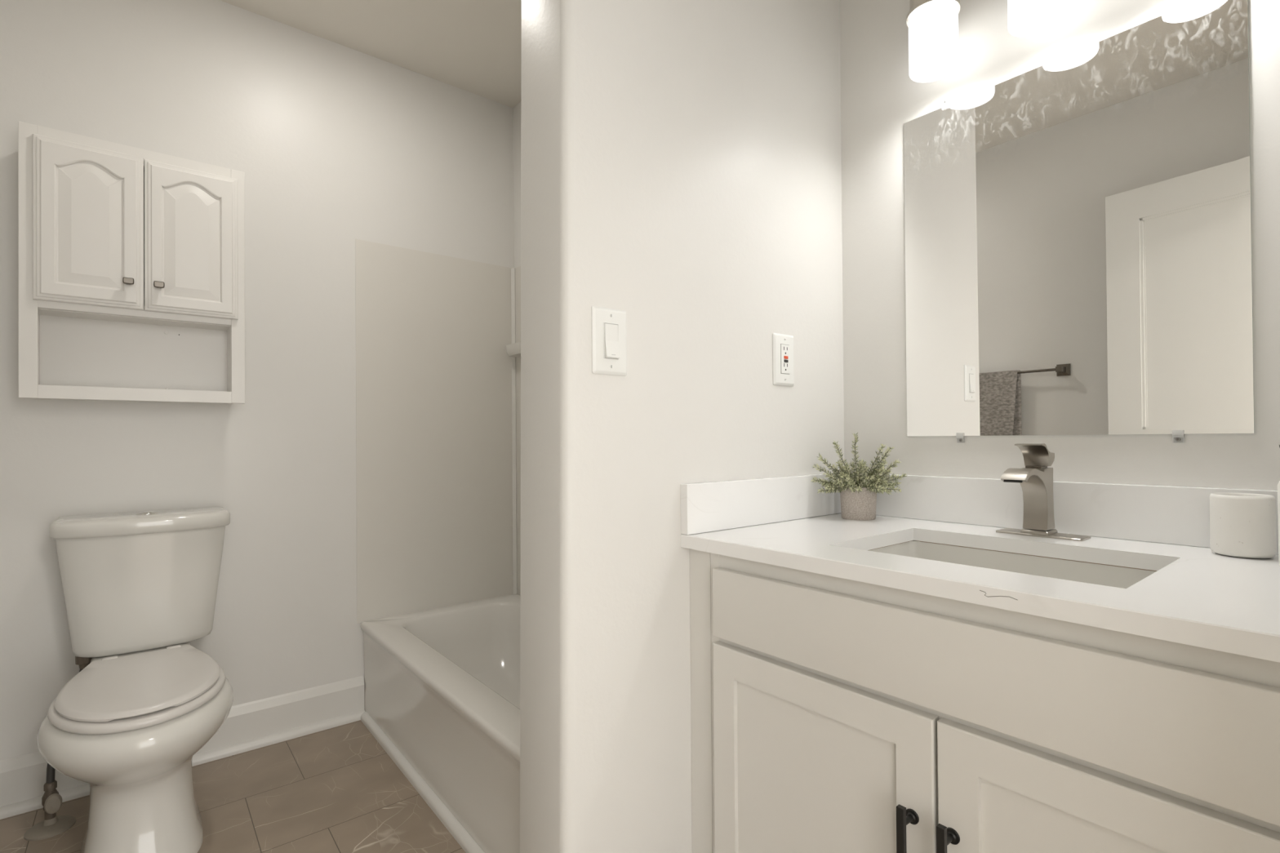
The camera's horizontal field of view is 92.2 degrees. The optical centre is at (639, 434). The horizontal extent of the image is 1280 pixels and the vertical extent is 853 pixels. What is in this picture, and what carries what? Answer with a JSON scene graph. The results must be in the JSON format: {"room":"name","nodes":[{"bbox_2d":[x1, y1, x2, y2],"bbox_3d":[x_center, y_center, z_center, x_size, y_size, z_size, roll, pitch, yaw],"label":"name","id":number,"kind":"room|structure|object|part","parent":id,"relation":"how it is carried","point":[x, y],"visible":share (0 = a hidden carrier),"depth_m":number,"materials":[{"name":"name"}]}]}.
{"room":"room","nodes":[
{"label":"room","id":0,"kind":"room"},
{"bbox_2d":[0,720,465,852],"bbox_3d":[-0.337,1.066,1.276,2.119,0.060,2.670,0,-1,-39],"label":"floor","id":1,"kind":"structure","parent":0,"point":[336,789],"depth_m":1.73,"materials":[{"name":"tile"}]},
{"bbox_2d":[23,763,75,840],"bbox_3d":[-1.557,0.942,1.569,0.100,0.209,0.164,0,0,-8],"label":"supply valve","id":2,"kind":"object","parent":1,"relation":"on","point":[52,824],"depth_m":1.62,"materials":[{"name":"silver"}]},
{"bbox_3d":[-1.534,0.965,1.609,0.034,0.049,0.017,0,-1,-39],"label":"oval handle","id":3,"kind":"part","parent":2,"relation":"part of","materials":[{"name":"beige"}]},
{"bbox_2d":[75,656,92,672],"bbox_3d":[-1.576,0.623,1.682,0.100,0.047,0.060,0,0,-8],"label":"supply valve","id":4,"kind":"object","parent":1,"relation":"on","point":[82,663],"depth_m":1.71,"materials":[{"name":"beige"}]},
{"bbox_2d":[36,506,233,852],"bbox_3d":[-1.299,0.636,1.622,0.403,0.820,0.706,0,-1,-39],"label":"toilet","id":5,"kind":"object","parent":1,"relation":"on","point":[140,587],"visible":1,"depth_m":1.57,"materials":[{"name":"white ceramic"}]},
{"bbox_3d":[-1.264,0.849,1.565,0.376,0.392,0.578,0,-1,-39],"label":"bowl","id":6,"kind":"part","parent":5,"relation":"part of","materials":[{"name":"white ceramic"}]},
{"bbox_3d":[-1.249,0.641,1.546,0.343,0.020,0.492,0,-1,-39],"label":"seat","id":7,"kind":"part","parent":5,"relation":"part of","materials":[{"name":"white plastic"}]},
{"bbox_3d":[-1.250,0.619,1.548,0.320,0.022,0.471,0,-1,-39],"label":"seat lid","id":8,"kind":"part","parent":5,"relation":"part of","materials":[{"name":"white plastic"}]},
{"bbox_3d":[-1.452,0.258,1.810,0.403,0.048,0.230,0,-1,-39],"label":"tank lid","id":9,"kind":"part","parent":5,"relation":"part of","materials":[{"name":"white ceramic"}]},
{"bbox_3d":[-1.456,0.451,1.815,0.382,0.340,0.204,0,-1,-39],"label":"tank","id":10,"kind":"part","parent":5,"relation":"part of","materials":[{"name":"white ceramic"}]},
{"bbox_2d":[360,594,519,852],"bbox_3d":[-0.372,0.866,1.977,0.642,0.350,1.334,0,-1,-39],"label":"bathtub","id":11,"kind":"object","parent":1,"relation":"on","point":[442,684],"visible":0.45,"depth_m":1.83,"materials":[{"name":"white ceramic"}]},
{"bbox_2d":[360,594,519,761],"bbox_3d":[-0.373,0.833,1.978,0.642,0.284,1.334,0,-1,-39],"label":"basin","id":12,"kind":"object","parent":11,"relation":"in","point":[444,682],"depth_m":2.01,"materials":[{"name":"white ceramic"}]},
{"bbox_2d":[689,548,1279,852],"bbox_3d":[0.620,0.628,1.075,0.631,0.798,0.982,0,-1,-39],"label":"vanity cabinet","id":13,"kind":"object","parent":1,"relation":"on","point":[830,714],"visible":0.89,"depth_m":0.86,"materials":[{"name":"white paint"}]},
{"bbox_3d":[0.290,0.667,1.051,0.019,0.514,0.436,0,-1,-39],"label":"cabinet door","id":14,"kind":"part","parent":13,"relation":"part of","materials":[{"name":"white paint"}]},
{"bbox_3d":[0.386,0.614,0.890,0.034,0.158,0.021,0,-1,-39],"label":"door handle","id":15,"kind":"part","parent":13,"relation":"part of","materials":[{"name":"black metal"}]},
{"bbox_3d":[0.422,0.613,0.846,0.034,0.158,0.021,0,-1,-39],"label":"door handle","id":16,"kind":"part","parent":13,"relation":"part of","materials":[{"name":"black metal"}]},
{"bbox_2d":[680,513,1279,662],"bbox_3d":[0.631,0.215,1.084,0.602,0.027,0.993,0,-1,-39],"label":"countertop","id":17,"kind":"structure","parent":13,"relation":"on","point":[1200,597],"depth_m":0.90,"materials":[{"name":"white stone"}]},
{"bbox_2d":[811,432,906,520],"bbox_3d":[0.538,0.100,1.498,0.180,0.212,0.191,0,-1,-36],"label":"potted plant","id":18,"kind":"object","parent":17,"relation":"on","point":[858,491],"visible":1,"depth_m":1.48,"materials":[{"name":"plant"}]},
{"bbox_3d":[0.536,0.166,1.511,0.087,0.078,0.087,0,-1,-39],"label":"pot","id":19,"kind":"part","parent":18,"relation":"part of","materials":[{"name":"concrete"}]},
{"bbox_2d":[867,540,1157,588],"bbox_3d":[0.614,0.298,1.068,0.386,0.139,0.511,0,-1,-39],"label":"sink","id":20,"kind":"object","parent":17,"relation":"in","point":[1117,576],"visible":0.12,"depth_m":1.18,"materials":[{"name":"white ceramic"}]},
{"bbox_2d":[995,443,1090,541],"bbox_3d":[0.765,0.110,1.202,0.158,0.184,0.152,0,-1,-39],"label":"faucet","id":21,"kind":"object","parent":17,"relation":"on","point":[1036,479],"visible":1,"depth_m":1.22,"materials":[{"name":"silver metal"}]},
{"bbox_2d":[1003,480,1022,482],"bbox_3d":[0.702,0.088,1.159,0.006,0.004,0.031,0,-1,-39],"label":"outlet","id":22,"kind":"object","parent":21,"relation":"attached to","point":[1005,481],"depth_m":1.16,"materials":[{"name":"grey"}]},
{"bbox_3d":[0.760,0.127,1.206,0.155,0.124,0.043,0,-1,-39],"label":"spout","id":23,"kind":"part","parent":21,"relation":"part of","materials":[{"name":"silver metal"}]},
{"bbox_3d":[0.791,0.040,1.231,0.075,0.046,0.048,0,-1,-39],"label":"lever handle","id":24,"kind":"part","parent":21,"relation":"part of","materials":[{"name":"silver metal"}]},
{"bbox_3d":[0.804,0.199,1.233,0.058,0.004,0.152,0,-1,-39],"label":"plate","id":25,"kind":"part","parent":21,"relation":"part of","materials":[{"name":"silver metal"}]},
{"bbox_2d":[1209,493,1276,558],"bbox_3d":[0.989,0.148,1.011,0.078,0.098,0.078,0,-1,-39],"label":"canister","id":26,"kind":"object","parent":17,"relation":"on","point":[1242,525],"visible":1,"depth_m":0.98,"materials":[{"name":"ceramic"}]},
{"bbox_2d":[1277,444,1279,564],"bbox_3d":[0.983,0.105,0.899,0.072,0.186,0.072,0,-1,-39],"label":"soap dispenser","id":27,"kind":"object","parent":17,"relation":"on","point":[1278,484],"visible":1,"depth_m":0.92,"materials":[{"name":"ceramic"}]},
{"bbox_3d":[0.568,0.662,0.708,0.019,0.514,0.438,0,-1,-39],"label":"cabinet door","id":28,"kind":"part","parent":13,"relation":"part of","materials":[{"name":"white paint"}]},
{"bbox_2d":[0,0,514,760],"bbox_3d":[-1.156,-0.196,2.284,2.119,2.492,0.100,0,-1,-39],"label":"wall","id":29,"kind":"structure","parent":0,"point":[335,145],"depth_m":2.09,"materials":[{"name":"white paint"}]},
{"bbox_2d":[17,120,244,404],"bbox_3d":[-1.490,-0.470,1.840,0.513,0.742,0.175,0,-1,-39],"label":"upper cabinet","id":30,"kind":"object","parent":29,"relation":"attached to","point":[131,260],"visible":1,"depth_m":1.80,"materials":[{"name":"white paint"}]},
{"bbox_3d":[-1.545,-0.589,1.730,0.232,0.447,0.018,0,-1,-39],"label":"cabinet door","id":31,"kind":"part","parent":30,"relation":"part of","materials":[{"name":"white paint"}]},
{"bbox_3d":[-1.466,-0.439,1.764,0.026,0.019,0.026,0,-1,-39],"label":"door knob","id":32,"kind":"part","parent":30,"relation":"part of","materials":[{"name":"grey metal"}]},
{"bbox_3d":[-1.412,-0.439,1.807,0.026,0.019,0.026,0,-1,-39],"label":"door knob","id":33,"kind":"part","parent":30,"relation":"part of","materials":[{"name":"grey metal"}]},
{"bbox_3d":[-1.363,-0.587,1.877,0.231,0.445,0.018,0,-1,-39],"label":"cabinet door","id":34,"kind":"part","parent":30,"relation":"part of","materials":[{"name":"white paint"}]},
{"bbox_2d":[0,675,364,807],"bbox_3d":[-1.443,0.976,1.960,1.063,0.147,0.018,0,-1,-39],"label":"baseboard","id":35,"kind":"structure","parent":29,"relation":"attached to","point":[24,777],"depth_m":2.07,"materials":[{"name":"white paint"}]},
{"bbox_2d":[0,710,364,819],"bbox_3d":[-1.423,1.036,1.950,1.044,0.026,0.020,0,-1,-39],"label":"trim","id":36,"kind":"structure","parent":29,"relation":"attached to","point":[24,806],"depth_m":2.02,"materials":[{"name":"white paint"}]},
{"bbox_2d":[355,239,513,623],"bbox_3d":[-0.804,-0.015,2.501,0.654,1.435,0.003,0,-1,-39],"label":"surround panel","id":37,"kind":"object","parent":29,"relation":"attached to","point":[434,460],"visible":1,"depth_m":2.47,"materials":[{"name":"white"}]},
{"bbox_2d":[511,267,517,594],"bbox_3d":[-0.551,-0.016,2.695,0.014,1.427,0.014,0,-1,-39],"label":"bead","id":38,"kind":"object","parent":37,"relation":"attached to","point":[513,270],"visible":1,"depth_m":2.69,"materials":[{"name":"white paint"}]},
{"bbox_2d":[220,0,521,107],"bbox_3d":[-0.326,-1.496,1.256,2.119,0.080,2.770,0,-1,-39],"label":"ceiling","id":39,"kind":"structure","parent":0,"point":[474,46],"depth_m":2.21,"materials":[{"name":"white paint"}]},
{"bbox_2d":[360,711,484,852],"bbox_3d":[-0.609,1.028,1.761,0.020,0.026,1.300,0,-1,-39],"label":"trim","id":40,"kind":"structure","parent":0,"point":[458,832],"depth_m":1.77,"materials":[{"name":"white paint"}]},
{"bbox_2d":[513,101,520,267],"bbox_3d":[-0.091,-0.205,2.222,0.097,2.492,1.338,0,-1,-39],"label":"wall","id":41,"kind":"structure","parent":0,"point":[517,109],"depth_m":2.69,"materials":[{"name":"white paint"}]},
{"bbox_2d":[515,266,520,595],"bbox_3d":[-0.128,-0.021,2.188,0.002,1.433,1.334,0,-1,-39],"label":"surround panel","id":42,"kind":"object","parent":41,"relation":"attached to","point":[517,270],"visible":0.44,"depth_m":2.68,"materials":[{"name":"white"}]},
{"bbox_2d":[506,342,520,356],"bbox_3d":[-0.516,-0.362,2.615,0.060,0.047,0.135,0,-1,-39],"label":"soap dish","id":43,"kind":"object","parent":42,"relation":"attached to","point":[513,349],"visible":0.62,"depth_m":2.60,"materials":[{"name":"white ceramic"}]},
{"bbox_2d":[520,0,844,852],"bbox_3d":[0.196,-0.213,1.484,1.011,2.492,0.169,0,-1,-39],"label":"wall partition","id":44,"kind":"structure","parent":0,"point":[681,160],"depth_m":1.23,"materials":[{"name":"white paint"}]},
{"bbox_2d":[591,306,626,375],"bbox_3d":[-0.054,-0.177,1.163,0.080,0.126,0.014,0,-1,-39],"label":"light switch","id":45,"kind":"object","parent":44,"relation":"attached to","point":[608,326],"visible":1,"depth_m":1.16,"materials":[{"name":"white plastic"}]},
{"bbox_2d":[680,472,842,534],"bbox_3d":[0.317,0.154,1.456,0.581,0.104,0.020,0,-1,-39],"label":"backsplash","id":46,"kind":"structure","parent":44,"relation":"attached to","point":[710,506],"depth_m":1.39,"materials":[{"name":"white stone"}]},
{"bbox_2d":[772,333,794,386],"bbox_3d":[0.351,-0.182,1.495,0.080,0.124,0.010,0,-1,-39],"label":"outlet","id":47,"kind":"object","parent":44,"relation":"attached to","point":[783,362],"visible":1,"depth_m":1.49,"materials":[{"name":"white plastic"}]},
{"bbox_2d":[840,0,1279,490],"bbox_3d":[0.930,-0.220,1.287,0.120,2.492,1.063,0,-1,-39],"label":"wall","id":48,"kind":"structure","parent":0,"point":[878,93],"depth_m":1.40,"materials":[{"name":"white paint"}]},
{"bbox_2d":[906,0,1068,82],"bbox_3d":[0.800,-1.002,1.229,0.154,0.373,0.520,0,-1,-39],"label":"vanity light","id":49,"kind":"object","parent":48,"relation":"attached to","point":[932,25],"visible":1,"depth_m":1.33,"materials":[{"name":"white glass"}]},
{"bbox_3d":[0.654,-0.876,1.373,0.100,0.126,0.100,0,-1,-39],"label":"lamp shade","id":50,"kind":"part","parent":49,"relation":"part of","materials":[{"name":"white glass"}]},
{"bbox_3d":[0.654,-0.838,1.372,0.068,0.029,0.068,0,-1,-39],"label":"bulb","id":51,"kind":"part","parent":49,"relation":"part of","materials":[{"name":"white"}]},
{"bbox_3d":[0.783,-0.841,1.213,0.068,0.029,0.068,0,-1,-39],"label":"bulb","id":52,"kind":"part","parent":49,"relation":"part of","materials":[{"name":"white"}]},
{"bbox_3d":[0.783,-0.878,1.213,0.100,0.126,0.100,0,-1,-39],"label":"lamp shade","id":53,"kind":"part","parent":49,"relation":"part of","materials":[{"name":"white glass"}]},
{"bbox_2d":[851,472,1278,554],"bbox_3d":[0.856,0.149,1.267,0.020,0.104,0.993,0,-1,-39],"label":"backsplash","id":54,"kind":"structure","parent":48,"relation":"attached to","point":[1164,514],"depth_m":1.22,"materials":[{"name":"white stone"}]},
{"bbox_2d":[903,0,1254,436],"bbox_3d":[0.850,-0.386,1.286,0.005,0.775,0.610,0,-1,-39],"label":"wall mirror","id":55,"kind":"object","parent":48,"relation":"attached to","point":[1077,224],"visible":1,"depth_m":1.22,"materials":[{"name":"silver mirror"}]},
{"bbox_2d":[1247,0,1254,433],"bbox_3d":[0.850,-0.386,1.287,0.005,0.775,0.610,0,-1,-39],"label":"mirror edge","id":56,"kind":"object","parent":55,"relation":"attached to","point":[1251,419],"depth_m":1.05,"materials":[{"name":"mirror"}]}
]}

